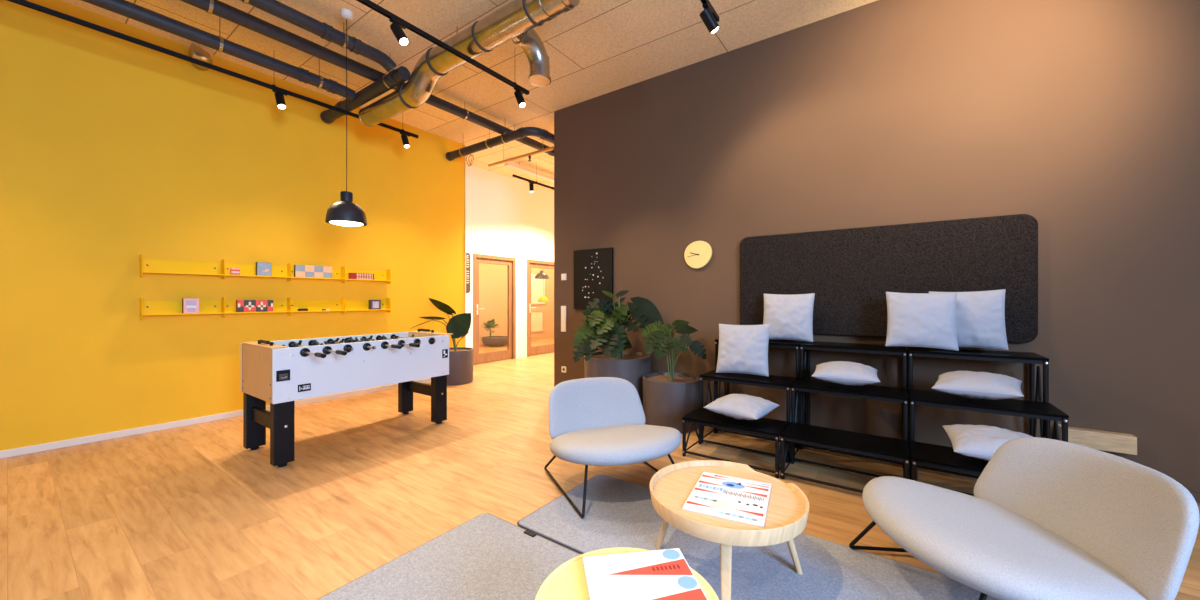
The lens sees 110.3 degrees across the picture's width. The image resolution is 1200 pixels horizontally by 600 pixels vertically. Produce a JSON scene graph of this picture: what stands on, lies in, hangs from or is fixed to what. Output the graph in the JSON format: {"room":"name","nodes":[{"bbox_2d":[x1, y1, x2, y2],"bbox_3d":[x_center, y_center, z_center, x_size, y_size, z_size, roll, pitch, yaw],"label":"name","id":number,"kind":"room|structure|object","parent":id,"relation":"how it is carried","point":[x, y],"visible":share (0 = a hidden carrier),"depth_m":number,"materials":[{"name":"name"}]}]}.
{"room":"common room","nodes":[
{"label":"common room","id":0,"kind":"room"},
{"bbox_2d":[0,0,464,450],"bbox_3d":[-4.656,-0.630,3.470,0.150,3.760,8.300,0,0,35],"label":"wall","id":1,"kind":"structure","parent":0,"point":[114,151],"depth_m":4.02,"materials":[{"name":"yellow paint"}]},
{"bbox_2d":[188,43,212,70],"bbox_3d":[-3.934,-2.380,4.125,0.275,0.160,0.181,0,0,35],"label":"stub","id":2,"kind":"object","parent":1,"relation":"attached to","point":[196,52],"visible":0.72,"depth_m":4.05,"materials":[{"name":"metal"}]},
{"bbox_2d":[0,378,430,458],"bbox_3d":[-4.589,1.220,3.422,0.015,0.060,8.300,0,0,35],"label":"baseboard","id":3,"kind":"structure","parent":1,"relation":"attached to","point":[128,432],"depth_m":3.95,"materials":[{"name":"beige wood"}]},
{"bbox_2d":[139,297,390,318],"bbox_3d":[-3.560,0.085,4.786,0.122,0.200,2.305,0,0,35],"label":"wall shelf","id":4,"kind":"object","parent":1,"relation":"attached to","point":[222,307],"visible":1,"depth_m":4.57,"materials":[{"name":"yellow metal"}]},
{"bbox_2d":[182,299,198,312],"bbox_3d":[-4.041,0.070,4.127,0.057,0.150,0.113,0,0,35],"label":"box","id":5,"kind":"object","parent":4,"relation":"on","point":[188,305],"visible":0.83,"depth_m":4.11,"materials":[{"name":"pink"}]},
{"bbox_2d":[236,300,272,311],"bbox_3d":[-3.748,0.078,4.542,0.057,0.135,0.310,0,0,35],"label":"box","id":6,"kind":"object","parent":4,"relation":"on","point":[241,305],"visible":0.95,"depth_m":4.52,"materials":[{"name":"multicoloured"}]},
{"bbox_2d":[369,300,380,309],"bbox_3d":[-3.011,0.078,5.589,0.066,0.135,0.130,0,0,35],"label":"box","id":7,"kind":"object","parent":4,"relation":"on","point":[373,304],"visible":0.94,"depth_m":5.56,"materials":[{"name":"grey"}]},
{"bbox_2d":[139,254,390,283],"bbox_3d":[-3.560,-0.307,4.786,0.122,0.200,2.305,0,0,35],"label":"wall shelf","id":8,"kind":"object","parent":1,"relation":"attached to","point":[222,269],"visible":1,"depth_m":4.34,"materials":[{"name":"yellow metal"}]},
{"bbox_2d":[230,268,239,274],"bbox_3d":[-3.845,-0.284,4.402,0.051,0.075,0.070,0,0,35],"label":"box","id":9,"kind":"object","parent":8,"relation":"on","point":[234,271],"visible":0.82,"depth_m":4.38,"materials":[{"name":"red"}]},
{"bbox_2d":[256,262,271,275],"bbox_3d":[-3.701,-0.324,4.601,0.047,0.155,0.130,0,0,35],"label":"game box","id":10,"kind":"object","parent":8,"relation":"on","point":[262,268],"visible":0.85,"depth_m":4.58,"materials":[{"name":"grey"}]},
{"bbox_2d":[294,265,331,277],"bbox_3d":[-3.423,-0.322,4.995,0.046,0.150,0.385,0,0,35],"label":"box","id":11,"kind":"object","parent":8,"relation":"on","point":[299,270],"visible":0.91,"depth_m":4.96,"materials":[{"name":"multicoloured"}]},
{"bbox_2d":[349,273,373,279],"bbox_3d":[-3.109,-0.290,5.453,0.061,0.088,0.295,0,0,35],"label":"game","id":12,"kind":"object","parent":8,"relation":"on","point":[351,275],"visible":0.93,"depth_m":5.42,"materials":[{"name":"red cardboard"}]},
{"bbox_2d":[465,145,465,346],"bbox_3d":[-2.196,-0.630,6.820,0.017,3.760,0.012,0,0,35],"label":"trim","id":13,"kind":"structure","parent":1,"relation":"attached to","point":[465,145],"depth_m":6.81,"materials":[{"name":"white paint"}]},
{"bbox_2d":[61,0,877,190],"bbox_3d":[0.406,-2.570,5.344,14.100,0.120,17.200,0,0,35],"label":"ceiling","id":14,"kind":"structure","parent":0,"point":[595,48],"depth_m":4.12,"materials":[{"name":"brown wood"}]},
{"bbox_2d":[7,0,417,137],"bbox_3d":[-4.298,-2.312,2.789,0.036,0.397,6.608,0,0,35],"label":"track rail","id":15,"kind":"object","parent":14,"relation":"hanging from","point":[25,3],"visible":0.91,"depth_m":3.64,"materials":[{"name":"black metal"}]},
{"bbox_2d":[272,89,287,108],"bbox_3d":[-3.255,-2.024,4.260,0.116,0.181,0.112,0,0,-7],"label":"spotlight","id":16,"kind":"object","parent":15,"relation":"attached to","point":[279,95],"visible":1,"depth_m":4.23,"materials":[{"name":"black plastic"}]},
{"bbox_2d":[400,132,409,147],"bbox_3d":[-2.492,-2.023,5.342,0.119,0.182,0.103,0,0,-21],"label":"spotlight","id":17,"kind":"object","parent":15,"relation":"attached to","point":[404,137],"visible":1,"depth_m":5.32,"materials":[{"name":"black plastic"}]},
{"bbox_2d":[81,0,355,100],"bbox_3d":[-4.383,-2.344,2.235,0.132,0.333,5.797,0,0,35],"label":"drain pipe","id":18,"kind":"object","parent":14,"relation":"hanging from","point":[125,8],"visible":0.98,"depth_m":3.65,"materials":[{"name":"black plastic"}]},
{"bbox_2d":[241,0,395,71],"bbox_3d":[-3.734,-2.379,1.802,0.132,0.262,5.839,0,0,35],"label":"drain pipe","id":19,"kind":"object","parent":14,"relation":"hanging from","point":[276,8],"visible":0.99,"depth_m":3.62,"materials":[{"name":"black plastic"}]},
{"bbox_2d":[325,9,366,225],"bbox_3d":[-2.217,-1.576,3.657,0.314,1.868,0.314,0,0,35],"label":"pendant lamp","id":20,"kind":"object","parent":14,"relation":"hanging from","point":[345,212],"visible":1,"depth_m":3.60,"materials":[{"name":"black metal"}]},
{"bbox_2d":[329,221,362,225],"bbox_3d":[-2.217,-0.665,3.657,0.292,0.046,0.292,0,0,35],"label":"diffuser","id":21,"kind":"object","parent":20,"relation":"attached to","point":[343,223],"depth_m":3.61,"materials":[{"name":"white plastic"}]},
{"bbox_2d":[320,66,410,123],"bbox_3d":[-2.642,-2.332,4.625,1.750,0.357,0.144,0,0,35],"label":"drain pipe","id":22,"kind":"object","parent":14,"relation":"hanging from","point":[394,78],"visible":0.92,"depth_m":4.42,"materials":[{"name":"black plastic"}]},
{"bbox_2d":[180,0,553,155],"bbox_3d":[-1.086,-2.397,6.213,0.132,0.226,16.100,0,0,35],"label":"drain pipe","id":23,"kind":"object","parent":14,"relation":"hanging from","point":[216,7],"visible":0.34,"depth_m":3.94,"materials":[{"name":"black plastic"}]},
{"bbox_2d":[356,0,528,94],"bbox_3d":[-2.648,-2.312,1.624,0.036,0.397,6.608,0,0,35],"label":"track rail","id":24,"kind":"object","parent":14,"relation":"hanging from","point":[368,3],"visible":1,"depth_m":3.48,"materials":[{"name":"black metal"}]},
{"bbox_2d":[389,17,408,45],"bbox_3d":[-1.531,-2.026,3.192,0.134,0.176,0.109,0,0,-16],"label":"spotlight","id":25,"kind":"object","parent":24,"relation":"attached to","point":[396,26],"visible":1,"depth_m":3.16,"materials":[{"name":"black plastic"}]},
{"bbox_2d":[514,87,525,107],"bbox_3d":[-0.808,-2.024,4.223,0.120,0.180,0.110,0,0,-9],"label":"spotlight","id":26,"kind":"object","parent":24,"relation":"attached to","point":[518,93],"visible":1,"depth_m":4.19,"materials":[{"name":"black plastic"}]},
{"bbox_2d":[358,0,579,126],"bbox_3d":[-1.027,-2.239,3.869,3.840,0.542,0.604,0,0,35],"label":"ventilation duct","id":27,"kind":"object","parent":14,"relation":"hanging from","point":[515,21],"visible":1,"depth_m":3.68,"materials":[{"name":"metal"}]},
{"bbox_2d":[446,127,553,160],"bbox_3d":[-0.888,-2.336,7.000,1.876,0.348,2.586,0,0,35],"label":"drain pipe","id":28,"kind":"object","parent":14,"relation":"hanging from","point":[522,132],"visible":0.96,"depth_m":5.79,"materials":[{"name":"black plastic"}]},
{"bbox_2d":[488,144,553,166],"bbox_3d":[-1.252,-2.299,6.465,1.400,0.422,0.058,0,0,35],"label":"pipe","id":29,"kind":"object","parent":14,"relation":"hanging from","point":[528,155],"visible":0.91,"depth_m":6.41,"materials":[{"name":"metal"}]},
{"bbox_2d":[505,162,553,182],"bbox_3d":[0.079,-2.440,9.858,0.120,0.140,6.000,0,0,35],"label":"cable tray","id":30,"kind":"object","parent":14,"relation":"hanging from","point":[512,165],"visible":0.31,"depth_m":7.83,"materials":[{"name":"beige"}]},
{"bbox_2d":[512,162,553,189],"bbox_3d":[0.370,-2.312,9.855,0.036,0.397,6.478,0,0,35],"label":"track rail","id":31,"kind":"object","parent":14,"relation":"hanging from","point":[513,175],"visible":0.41,"depth_m":7.68,"materials":[{"name":"black metal"}]},
{"bbox_2d":[528,181,533,192],"bbox_3d":[-1.242,-2.022,7.571,0.076,0.184,0.120,0,0,35],"label":"spotlight","id":32,"kind":"object","parent":31,"relation":"attached to","point":[531,184],"visible":1,"depth_m":7.54,"materials":[{"name":"black plastic"}]},
{"bbox_2d":[535,271,548,278],"bbox_3d":[-1.654,-1.545,11.877,0.400,1.930,0.400,0,0,35],"label":"pendant lamp","id":33,"kind":"object","parent":14,"relation":"hanging from","point":[541,275],"visible":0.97,"depth_m":11.76,"materials":[{"name":"grey metal"}]},
{"bbox_2d":[538,269,548,301],"bbox_3d":[-1.693,-1.210,12.516,0.300,2.600,0.300,0,0,35],"label":"pendant lamp","id":34,"kind":"object","parent":14,"relation":"hanging from","point":[543,298],"visible":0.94,"depth_m":12.44,"materials":[{"name":"yellow metal"}]},
{"bbox_2d":[700,0,718,21],"bbox_3d":[-1.016,-2.312,0.485,0.036,0.397,6.628,0,0,35],"label":"track rail","id":35,"kind":"object","parent":14,"relation":"hanging from","point":[715,14],"visible":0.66,"depth_m":3.08,"materials":[{"name":"black metal"}]},
{"bbox_2d":[699,2,718,33],"bbox_3d":[0.795,-2.029,3.040,0.152,0.170,0.086,0,0,-27],"label":"spotlight","id":36,"kind":"object","parent":35,"relation":"attached to","point":[706,15],"visible":1,"depth_m":3.01,"materials":[{"name":"black plastic"}]},
{"bbox_2d":[466,164,553,357],"bbox_3d":[-0.372,-0.630,10.850,0.120,3.760,8.700,0,0,35],"label":"wall","id":37,"kind":"structure","parent":0,"point":[504,218],"depth_m":8.65,"materials":[{"name":"white paint"}]},
{"bbox_2d":[466,253,469,292],"bbox_3d":[-2.459,-0.485,7.758,0.029,0.750,0.124,0,0,35],"label":"sign","id":38,"kind":"object","parent":37,"relation":"attached to","point":[467,254],"visible":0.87,"depth_m":7.75,"materials":[{"name":"brown"}]},
{"bbox_2d":[473,253,515,364],"bbox_3d":[-2.104,0.195,8.339,0.145,2.110,1.080,0,0,35],"label":"door","id":39,"kind":"structure","parent":37,"relation":"in","point":[510,353],"depth_m":8.44,"materials":[{"name":"brown wood"}]},
{"bbox_2d":[527,259,553,356],"bbox_3d":[-1.277,0.195,9.511,0.145,2.110,1.130,0,0,35],"label":"door","id":40,"kind":"structure","parent":37,"relation":"in","point":[548,348],"depth_m":9.16,"materials":[{"name":"brown wood"}]},
{"bbox_2d":[479,263,553,343],"bbox_3d":[-2.856,-0.630,12.603,0.400,3.760,8.700,0,0,35],"label":"wall","id":41,"kind":"structure","parent":0,"point":[492,277],"depth_m":12.16,"materials":[{"name":"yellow paint"}]},
{"bbox_2d":[531,311,543,332],"bbox_3d":[-2.132,0.720,13.255,0.029,0.680,0.960,0,0,35],"label":"whiteboard","id":42,"kind":"object","parent":41,"relation":"attached to","point":[537,317],"visible":0.59,"depth_m":13.43,"materials":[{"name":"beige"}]},
{"bbox_2d":[531,273,545,304],"bbox_3d":[-2.060,-0.325,13.357,0.029,1.010,0.910,0,0,35],"label":"window","id":43,"kind":"structure","parent":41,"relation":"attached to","point":[536,284],"depth_m":13.39,"materials":[{"name":"yellow glass"}]},
{"bbox_2d":[0,336,1199,599],"bbox_3d":[0.406,1.310,5.344,14.100,0.120,17.200,0,0,35],"label":"floor","id":44,"kind":"structure","parent":0,"point":[189,512],"depth_m":2.70,"materials":[{"name":"brown wood"}]},
{"bbox_2d":[241,329,450,466],"bbox_3d":[-2.226,0.787,3.870,1.410,0.926,1.538,0,0,35],"label":"foosball table","id":45,"kind":"object","parent":44,"relation":"on","point":[280,373],"visible":1,"depth_m":3.43,"materials":[{"name":"white laminate"}]},
{"bbox_2d":[410,298,473,385],"bbox_3d":[-2.338,0.611,6.052,0.530,1.278,1.096,0,0,35],"label":"potted plant","id":46,"kind":"object","parent":44,"relation":"on","point":[461,359],"visible":0.83,"depth_m":6.14,"materials":[{"name":"green plant"}]},
{"bbox_2d":[317,513,580,599],"bbox_3d":[-0.109,1.240,0.539,3.108,0.018,2.463,0,0,35],"label":"area rug","id":47,"kind":"object","parent":44,"relation":"on","point":[487,556],"visible":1,"depth_m":1.91,"materials":[{"name":"grey carpet"}]},
{"bbox_2d":[535,547,718,599],"bbox_3d":[0.070,1.008,1.071,0.480,0.460,0.480,0,0,35],"label":"coffee table","id":48,"kind":"object","parent":47,"relation":"on","point":[567,581],"visible":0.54,"depth_m":1.16,"materials":[{"name":"yellow paint"}]},
{"bbox_2d":[583,548,707,599],"bbox_3d":[0.124,0.765,1.048,0.294,0.023,0.400,0,0,-9],"label":"game","id":49,"kind":"object","parent":48,"relation":"on","point":[665,574],"visible":1,"depth_m":1.14,"materials":[{"name":"white paper"}]},
{"bbox_2d":[481,319,506,345],"bbox_3d":[-2.835,0.886,11.209,0.799,0.727,0.794,0,0,35],"label":"plant","id":50,"kind":"object","parent":44,"relation":"on","point":[490,340],"visible":0.98,"depth_m":11.02,"materials":[{"name":"green plant"}]},
{"bbox_2d":[573,290,663,406],"bbox_3d":[0.145,0.578,4.461,0.822,1.345,0.928,0,0,35],"label":"potted plant","id":51,"kind":"object","parent":44,"relation":"on","point":[610,336],"visible":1,"depth_m":4.33,"materials":[{"name":"green plant"}]},
{"bbox_2d":[641,320,705,432],"bbox_3d":[0.682,0.732,4.138,0.627,1.036,0.569,0,0,-26],"label":"potted plant","id":52,"kind":"object","parent":44,"relation":"on","point":[668,396],"visible":0.95,"depth_m":3.97,"materials":[{"name":"green plant"}]},
{"bbox_2d":[682,408,788,477],"bbox_3d":[1.052,1.095,3.265,0.726,0.310,0.367,0,0,35],"label":"step","id":53,"kind":"structure","parent":44,"relation":"on","point":[764,427],"depth_m":3.21,"materials":[{"name":"black metal"}]},
{"bbox_2d":[704,394,779,419],"bbox_3d":[1.115,0.847,3.289,0.428,0.170,0.427,0,0,44],"label":"cushion","id":54,"kind":"object","parent":53,"relation":"on","point":[737,406],"visible":1,"depth_m":3.18,"materials":[{"name":"grey fabric"}]},
{"bbox_2d":[700,369,797,460],"bbox_3d":[1.265,0.955,3.567,0.726,0.590,0.367,0,0,35],"label":"step","id":55,"kind":"structure","parent":44,"relation":"on","point":[771,381],"depth_m":3.51,"materials":[{"name":"black metal"}]},
{"bbox_2d":[716,324,769,375],"bbox_3d":[1.229,0.430,3.605,0.442,0.435,0.182,0,0,31],"label":"cushion","id":56,"kind":"object","parent":55,"relation":"on","point":[742,348],"visible":1,"depth_m":3.55,"materials":[{"name":"grey fabric"}]},
{"bbox_2d":[517,474,998,599],"bbox_3d":[0.935,1.244,1.820,2.878,0.012,0.816,0,0,35],"label":"area rug","id":57,"kind":"object","parent":44,"relation":"on","point":[618,512],"visible":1,"depth_m":2.02,"materials":[{"name":"grey carpet"}]},
{"bbox_2d":[544,377,681,517],"bbox_3d":[0.071,0.924,2.859,0.888,0.625,0.900,0,0,-24],"label":"lounge chair","id":58,"kind":"object","parent":57,"relation":"on","point":[595,421],"visible":0.98,"depth_m":2.92,"materials":[{"name":"grey fabric"}]},
{"bbox_2d":[649,460,809,599],"bbox_3d":[0.574,1.054,1.914,0.690,0.368,0.690,0,0,35],"label":"coffee table","id":59,"kind":"object","parent":57,"relation":"on","point":[787,512],"visible":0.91,"depth_m":1.77,"materials":[{"name":"brown wood"}]},
{"bbox_2d":[682,472,770,526],"bbox_3d":[0.586,0.890,1.892,0.324,0.009,0.412,0,0,26],"label":"game","id":60,"kind":"object","parent":59,"relation":"on","point":[721,496],"visible":1,"depth_m":1.86,"materials":[{"name":"white"}]},
{"bbox_2d":[849,437,1199,599],"bbox_3d":[1.597,0.924,1.669,0.900,0.625,0.888,0,0,6],"label":"lounge chair","id":61,"kind":"object","parent":57,"relation":"on","point":[1045,518],"visible":1,"depth_m":1.55,"materials":[{"name":"grey fabric"}]},
{"bbox_2d":[715,339,805,446],"bbox_3d":[1.478,0.815,3.870,0.726,0.870,0.367,0,0,35],"label":"step","id":62,"kind":"structure","parent":44,"relation":"on","point":[779,343],"depth_m":3.74,"materials":[{"name":"black metal"}]},
{"bbox_2d":[763,293,814,341],"bbox_3d":[1.672,0.159,3.730,0.428,0.419,0.171,0,0,35],"label":"cushion","id":63,"kind":"object","parent":62,"relation":"on","point":[790,317],"visible":0.94,"depth_m":3.67,"materials":[{"name":"grey fabric"}]},
{"bbox_2d":[780,422,909,492],"bbox_3d":[1.651,1.095,2.842,0.726,0.310,0.367,0,0,35],"label":"step","id":64,"kind":"structure","parent":44,"relation":"on","point":[888,448],"depth_m":2.81,"materials":[{"name":"black metal"}]},
{"bbox_2d":[791,378,907,467],"bbox_3d":[1.864,0.955,3.145,0.726,0.590,0.367,0,0,35],"label":"step","id":65,"kind":"structure","parent":44,"relation":"on","point":[882,393],"depth_m":3.12,"materials":[{"name":"black metal"}]},
{"bbox_2d":[812,361,879,385],"bbox_3d":[1.871,0.564,3.189,0.428,0.168,0.427,0,0,31],"label":"cushion","id":66,"kind":"object","parent":65,"relation":"on","point":[840,372],"visible":1,"depth_m":3.06,"materials":[{"name":"grey fabric"}]},
{"bbox_2d":[800,341,906,447],"bbox_3d":[2.077,0.815,3.447,0.726,0.870,0.367,0,0,35],"label":"step","id":67,"kind":"structure","parent":44,"relation":"on","point":[815,345],"depth_m":3.42,"materials":[{"name":"black metal"}]},
{"bbox_2d":[910,441,988,495],"bbox_3d":[2.249,1.095,2.420,0.726,0.310,0.367,0,0,35],"label":"step","id":68,"kind":"structure","parent":44,"relation":"on","point":[923,454],"depth_m":2.47,"materials":[{"name":"black metal"}]},
{"bbox_2d":[942,424,1032,460],"bbox_3d":[2.297,0.843,2.430,0.428,0.167,0.426,0,0,32],"label":"cushion","id":69,"kind":"object","parent":68,"relation":"on","point":[976,441],"visible":0.6,"depth_m":2.39,"materials":[{"name":"grey fabric"}]},
{"bbox_2d":[907,346,1048,437],"bbox_3d":[2.676,0.815,3.024,0.726,0.870,0.367,0,0,35],"label":"step","id":70,"kind":"structure","parent":44,"relation":"on","point":[1032,359],"depth_m":2.92,"materials":[{"name":"black metal"}]},
{"bbox_2d":[886,292,958,350],"bbox_3d":[2.385,0.155,3.110,0.435,0.422,0.174,0,0,30],"label":"cushion","id":71,"kind":"object","parent":70,"relation":"on","point":[913,319],"visible":1,"depth_m":3.06,"materials":[{"name":"grey fabric"}]},
{"bbox_2d":[929,289,1007,349],"bbox_3d":[2.696,0.149,3.074,0.439,0.436,0.153,0,0,41],"label":"cushion","id":72,"kind":"object","parent":70,"relation":"on","point":[980,315],"visible":0.59,"depth_m":2.98,"materials":[{"name":"grey fabric"}]},
{"bbox_2d":[908,389,1068,478],"bbox_3d":[2.463,0.955,2.722,0.726,0.590,0.367,0,0,35],"label":"step","id":73,"kind":"structure","parent":44,"relation":"on","point":[1046,411],"depth_m":2.65,"materials":[{"name":"black metal"}]},
{"bbox_2d":[932,371,1023,399],"bbox_3d":[2.481,0.565,2.753,0.429,0.165,0.427,0,0,44],"label":"cushion","id":74,"kind":"object","parent":73,"relation":"on","point":[969,384],"visible":1,"depth_m":2.64,"materials":[{"name":"grey fabric"}]},
{"bbox_2d":[554,0,1199,492],"bbox_3d":[2.724,-0.630,3.365,8.030,3.760,0.200,0,0,35],"label":"wall","id":75,"kind":"structure","parent":0,"point":[1081,118],"depth_m":3.28,"materials":[{"name":"brown paint"}]},
{"bbox_2d":[561,306,565,331],"bbox_3d":[-0.479,0.260,5.495,0.085,0.340,0.014,0,0,35],"label":"switch panel","id":76,"kind":"object","parent":75,"relation":"attached to","point":[563,308],"visible":1,"depth_m":5.49,"materials":[{"name":"beige plastic"}]},
{"bbox_2d":[561,366,565,372],"bbox_3d":[-0.475,0.925,5.493,0.080,0.080,0.012,0,0,35],"label":"power socket","id":77,"kind":"object","parent":75,"relation":"attached to","point":[563,368],"visible":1,"depth_m":5.49,"materials":[{"name":"beige plastic"}]},
{"bbox_2d":[561,274,566,279],"bbox_3d":[-0.475,-0.290,5.492,0.085,0.085,0.014,0,0,35],"label":"light switch","id":78,"kind":"object","parent":75,"relation":"attached to","point":[563,276],"visible":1,"depth_m":5.48,"materials":[{"name":"beige plastic"}]},
{"bbox_2d":[574,247,612,308],"bbox_3d":[-0.089,-0.247,5.207,0.590,0.750,0.029,0,0,35],"label":"pegboard","id":79,"kind":"object","parent":75,"relation":"attached to","point":[593,268],"visible":0.98,"depth_m":5.19,"materials":[{"name":"black metal"}]},
{"bbox_2d":[684,241,711,268],"bbox_3d":[1.034,-0.467,4.413,0.303,0.290,0.037,0,0,35],"label":"wall clock","id":80,"kind":"object","parent":75,"relation":"attached to","point":[697,254],"visible":1,"depth_m":4.40,"materials":[{"name":"yellow"}]},
{"bbox_2d":[740,214,1037,342],"bbox_3d":[2.242,-0.145,3.553,2.080,0.926,0.050,0,0,35],"label":"wall panel","id":81,"kind":"object","parent":75,"relation":"attached to","point":[850,272],"visible":0.79,"depth_m":3.45,"materials":[{"name":"grey fabric"}]},
{"bbox_2d":[1058,424,1136,454],"bbox_3d":[3.303,0.938,2.785,0.335,0.131,0.080,0,0,35],"label":"wooden ledge","id":82,"kind":"object","parent":75,"relation":"attached to","point":[1095,439],"visible":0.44,"depth_m":2.75,"materials":[{"name":"brown wood"}]},
{"bbox_2d":[1189,491,1199,502],"bbox_3d":[2.254,1.220,3.567,7.030,0.060,0.012,0,0,35],"label":"baseboard","id":83,"kind":"structure","parent":75,"relation":"attached to","point":[1195,495],"depth_m":2.57,"materials":[{"name":"brown paint"}]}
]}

